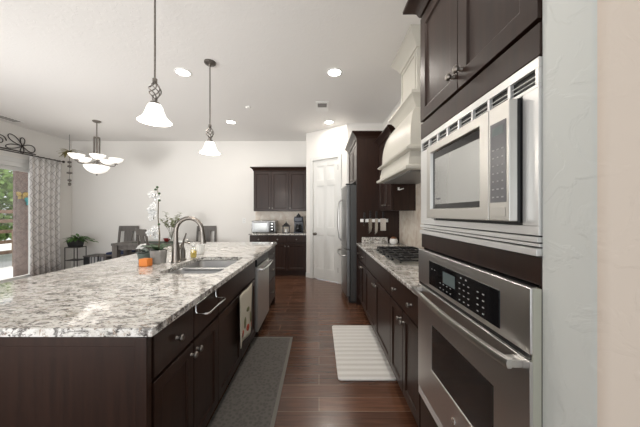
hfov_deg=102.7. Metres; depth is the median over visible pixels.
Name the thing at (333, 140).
wall
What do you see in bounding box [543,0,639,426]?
wall
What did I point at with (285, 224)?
lantern
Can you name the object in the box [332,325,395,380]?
kitchen mat
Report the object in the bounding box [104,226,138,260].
dining chair
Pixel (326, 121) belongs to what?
recessed light
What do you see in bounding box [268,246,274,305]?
base cabinet
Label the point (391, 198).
upper cabinet
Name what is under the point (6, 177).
tree
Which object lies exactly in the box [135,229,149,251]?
dining chair
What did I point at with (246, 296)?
kitchen towel
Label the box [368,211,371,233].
kitchen knife
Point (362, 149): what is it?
tall cabinet
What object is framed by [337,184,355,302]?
refrigerator
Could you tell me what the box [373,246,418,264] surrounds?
gas cooktop
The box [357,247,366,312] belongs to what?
base cabinet
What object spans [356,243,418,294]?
countertop
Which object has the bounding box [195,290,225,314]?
towel bar
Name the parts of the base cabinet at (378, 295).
door, drawer, door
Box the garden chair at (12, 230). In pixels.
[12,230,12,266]
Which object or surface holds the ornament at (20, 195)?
attached to the patio post
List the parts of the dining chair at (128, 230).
leg, rail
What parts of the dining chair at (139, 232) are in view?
leg, rail, leg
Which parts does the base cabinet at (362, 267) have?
door, drawer, door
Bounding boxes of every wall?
[0,121,71,268]
[72,141,305,266]
[306,124,346,277]
[347,123,382,183]
[383,98,400,129]
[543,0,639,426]
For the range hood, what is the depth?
2.43 m
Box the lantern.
[282,223,289,232]
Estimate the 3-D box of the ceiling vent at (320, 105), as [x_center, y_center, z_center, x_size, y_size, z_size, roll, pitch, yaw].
[0.050,-1.683,4.050,0.200,0.013,0.360,0,0,0]
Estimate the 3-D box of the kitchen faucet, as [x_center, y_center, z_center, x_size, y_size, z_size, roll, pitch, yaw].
[-1.170,0.233,2.338,0.309,0.412,0.155,0,0,0]
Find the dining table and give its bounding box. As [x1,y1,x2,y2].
[111,241,199,258]
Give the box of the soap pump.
[180,241,189,259]
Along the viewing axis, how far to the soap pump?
2.39 m
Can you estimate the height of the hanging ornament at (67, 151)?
1.104 m
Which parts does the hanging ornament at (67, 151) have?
cord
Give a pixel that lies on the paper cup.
(200, 247)
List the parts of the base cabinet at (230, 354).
door, drawer, door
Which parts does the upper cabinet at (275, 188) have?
door, crown moulding, door, door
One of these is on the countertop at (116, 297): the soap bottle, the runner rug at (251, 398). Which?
the soap bottle
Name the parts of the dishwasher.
door, handle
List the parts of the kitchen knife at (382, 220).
blade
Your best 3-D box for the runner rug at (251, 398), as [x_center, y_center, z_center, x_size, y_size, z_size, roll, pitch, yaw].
[-0.498,1.357,1.910,0.427,0.004,1.780,0,0,0]
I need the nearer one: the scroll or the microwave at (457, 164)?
the microwave at (457, 164)
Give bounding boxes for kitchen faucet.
[171,216,205,262]
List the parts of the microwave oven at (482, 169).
door frame, door, control panel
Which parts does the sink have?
bowl, bowl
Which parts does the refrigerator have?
handle, door, freezer drawer, door, kick plate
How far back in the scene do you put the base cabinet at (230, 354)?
1.94 m
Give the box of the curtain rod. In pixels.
[0,149,64,162]
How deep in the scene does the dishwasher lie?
2.82 m
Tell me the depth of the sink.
2.41 m
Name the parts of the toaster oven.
door, control panel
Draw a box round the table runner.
[133,241,189,242]
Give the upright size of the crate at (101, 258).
0.410 m
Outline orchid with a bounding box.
[141,186,172,263]
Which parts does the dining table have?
leg, leg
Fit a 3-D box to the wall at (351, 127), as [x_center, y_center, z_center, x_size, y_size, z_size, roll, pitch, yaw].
[0.925,-0.165,4.890,0.790,3.050,0.120,0,0,0]
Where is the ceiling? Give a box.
[0,0,420,140]
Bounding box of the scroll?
[0,133,35,154]
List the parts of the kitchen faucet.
lever, spout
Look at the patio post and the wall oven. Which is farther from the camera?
the patio post
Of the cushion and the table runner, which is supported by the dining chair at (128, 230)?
the cushion
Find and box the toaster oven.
[252,220,277,232]
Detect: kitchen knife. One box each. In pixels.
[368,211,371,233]
[375,211,377,233]
[380,212,385,230]
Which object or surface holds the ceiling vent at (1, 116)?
in the ceiling
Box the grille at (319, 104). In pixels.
[318,103,326,106]
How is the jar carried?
on the countertop at (408, 275)
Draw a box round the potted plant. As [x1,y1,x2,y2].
[63,234,98,246]
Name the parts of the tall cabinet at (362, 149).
door, door, crown moulding, knife strip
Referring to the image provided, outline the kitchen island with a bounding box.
[0,297,274,426]
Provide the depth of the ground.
7.05 m
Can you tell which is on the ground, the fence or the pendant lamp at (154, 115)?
the fence
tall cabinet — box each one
[345,131,398,304]
[403,0,542,426]
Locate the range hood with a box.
[377,24,423,183]
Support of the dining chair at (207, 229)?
on the floor
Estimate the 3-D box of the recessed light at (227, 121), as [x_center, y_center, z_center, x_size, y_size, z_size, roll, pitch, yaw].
[-1.630,-1.685,4.750,0.189,0.009,0.189,0,0,0]
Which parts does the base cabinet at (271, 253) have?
drawer, drawer, drawer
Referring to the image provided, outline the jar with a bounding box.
[390,237,397,243]
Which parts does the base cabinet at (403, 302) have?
door, drawer, door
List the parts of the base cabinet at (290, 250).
drawer, drawer, door, drawer, door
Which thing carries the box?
on the countertop at (116, 297)
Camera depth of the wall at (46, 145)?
5.63 m
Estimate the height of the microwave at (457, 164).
0.354 m
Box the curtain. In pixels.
[29,156,61,276]
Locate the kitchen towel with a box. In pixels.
[240,283,251,348]
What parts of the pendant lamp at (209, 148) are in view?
lamp shade, rod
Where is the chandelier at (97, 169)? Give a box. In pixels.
[67,120,123,175]
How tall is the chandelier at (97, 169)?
1.004 m
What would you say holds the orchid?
on the countertop at (116, 297)
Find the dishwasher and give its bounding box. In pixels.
[250,251,272,342]
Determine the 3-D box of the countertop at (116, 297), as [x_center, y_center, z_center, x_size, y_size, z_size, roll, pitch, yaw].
[-1.310,0.456,2.430,1.350,0.032,2.910,0,0,0]
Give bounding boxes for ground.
[0,243,12,279]
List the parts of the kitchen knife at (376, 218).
blade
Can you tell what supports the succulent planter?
on the countertop at (116, 297)
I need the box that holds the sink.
[166,260,238,273]
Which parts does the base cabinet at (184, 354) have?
drawer, door, knob, knob, knob, door, drawer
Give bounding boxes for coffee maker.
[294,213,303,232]
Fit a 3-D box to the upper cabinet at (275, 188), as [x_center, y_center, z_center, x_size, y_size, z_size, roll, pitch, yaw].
[-0.900,-0.527,5.819,1.240,0.975,0.398,0,0,0]
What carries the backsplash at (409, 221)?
attached to the wall at (386, 122)
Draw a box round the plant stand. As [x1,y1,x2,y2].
[64,246,86,268]
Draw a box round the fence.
[0,210,12,254]
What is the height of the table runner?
0.006 m
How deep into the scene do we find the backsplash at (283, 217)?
6.01 m
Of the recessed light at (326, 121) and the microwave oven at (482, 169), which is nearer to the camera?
the microwave oven at (482, 169)
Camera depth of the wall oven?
0.89 m
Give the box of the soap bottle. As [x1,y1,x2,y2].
[190,242,196,257]
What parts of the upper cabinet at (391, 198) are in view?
door, crown moulding, door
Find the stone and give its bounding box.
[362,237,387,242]
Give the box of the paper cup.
[197,244,204,253]
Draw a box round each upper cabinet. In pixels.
[250,167,305,210]
[375,124,415,210]
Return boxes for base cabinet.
[151,288,217,426]
[182,261,254,401]
[250,235,305,275]
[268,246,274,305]
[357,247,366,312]
[366,253,391,364]
[390,274,420,426]
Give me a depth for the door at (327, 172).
5.13 m
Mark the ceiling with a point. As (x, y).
(66, 65)
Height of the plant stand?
0.615 m
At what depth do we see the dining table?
5.06 m
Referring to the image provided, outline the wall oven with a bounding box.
[411,248,541,426]
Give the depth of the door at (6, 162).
4.99 m
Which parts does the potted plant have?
pot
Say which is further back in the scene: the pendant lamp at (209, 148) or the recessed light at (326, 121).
the recessed light at (326, 121)
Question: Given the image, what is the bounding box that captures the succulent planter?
[135,243,152,260]
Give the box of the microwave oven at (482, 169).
[420,56,542,255]
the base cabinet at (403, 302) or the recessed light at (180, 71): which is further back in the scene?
the recessed light at (180, 71)
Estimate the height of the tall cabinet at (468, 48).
2.560 m
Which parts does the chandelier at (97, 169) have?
lamp shade, lamp shade, column rod, lamp shade, column rod, lamp shade, lamp shade, lamp shade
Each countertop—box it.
[0,242,276,336]
[248,232,305,234]
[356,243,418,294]
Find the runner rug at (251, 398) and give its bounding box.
[207,337,292,426]
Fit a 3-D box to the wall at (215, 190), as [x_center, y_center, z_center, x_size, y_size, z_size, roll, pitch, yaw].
[-3.060,-0.165,6.095,5.820,3.050,0.150,0,0,0]
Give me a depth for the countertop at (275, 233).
5.50 m
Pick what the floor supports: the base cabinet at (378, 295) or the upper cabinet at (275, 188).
the base cabinet at (378, 295)
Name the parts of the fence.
rail, rail, rail, rail, rail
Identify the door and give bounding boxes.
[0,155,29,283]
[310,153,341,283]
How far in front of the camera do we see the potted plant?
5.61 m
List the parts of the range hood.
lip moulding, band moulding, panel, shelf moulding, crown moulding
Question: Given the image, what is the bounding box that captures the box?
[139,258,151,266]
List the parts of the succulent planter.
pot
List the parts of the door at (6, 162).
casing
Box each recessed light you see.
[174,68,191,76]
[226,120,236,123]
[324,120,333,123]
[327,68,341,76]
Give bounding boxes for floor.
[206,276,417,426]
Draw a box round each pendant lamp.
[137,0,171,126]
[199,59,219,154]
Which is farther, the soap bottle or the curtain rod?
the curtain rod
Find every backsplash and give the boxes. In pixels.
[256,211,305,231]
[399,183,423,248]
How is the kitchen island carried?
on the floor
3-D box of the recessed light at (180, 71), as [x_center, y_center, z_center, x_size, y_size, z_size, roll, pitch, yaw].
[-1.630,-1.685,3.070,0.189,0.009,0.189,0,0,0]
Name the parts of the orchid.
stem, pot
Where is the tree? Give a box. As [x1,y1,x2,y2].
[0,169,12,240]
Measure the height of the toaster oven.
0.270 m
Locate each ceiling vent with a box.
[0,115,22,121]
[316,101,328,110]
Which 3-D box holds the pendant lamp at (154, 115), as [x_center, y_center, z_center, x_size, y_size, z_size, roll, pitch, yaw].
[-1.205,-1.179,1.880,0.219,1.019,0.219,0,0,0]
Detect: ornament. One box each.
[16,192,27,198]
[56,135,77,185]
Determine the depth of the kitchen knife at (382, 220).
3.77 m
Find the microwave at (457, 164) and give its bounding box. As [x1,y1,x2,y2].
[434,98,522,221]
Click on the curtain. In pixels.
(44, 174)
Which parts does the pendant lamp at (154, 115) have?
lamp shade, rod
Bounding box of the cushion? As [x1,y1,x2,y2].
[106,250,134,254]
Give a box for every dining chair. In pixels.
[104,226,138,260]
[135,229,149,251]
[196,226,215,241]
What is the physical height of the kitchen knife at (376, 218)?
0.348 m
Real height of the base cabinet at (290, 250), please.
0.885 m
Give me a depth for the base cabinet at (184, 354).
1.27 m
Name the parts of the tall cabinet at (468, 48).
crown moulding, drawer, door, knob, knob, rail, rail, door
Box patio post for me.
[13,171,27,276]
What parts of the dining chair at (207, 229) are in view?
leg, rail, leg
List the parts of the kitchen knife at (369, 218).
blade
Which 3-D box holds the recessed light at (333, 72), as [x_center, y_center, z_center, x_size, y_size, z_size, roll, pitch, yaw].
[0.186,-1.685,3.070,0.189,0.009,0.189,0,0,0]
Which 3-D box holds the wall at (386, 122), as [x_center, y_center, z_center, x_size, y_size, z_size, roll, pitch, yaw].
[1.260,-0.165,2.750,0.120,3.050,4.160,0,0,0]

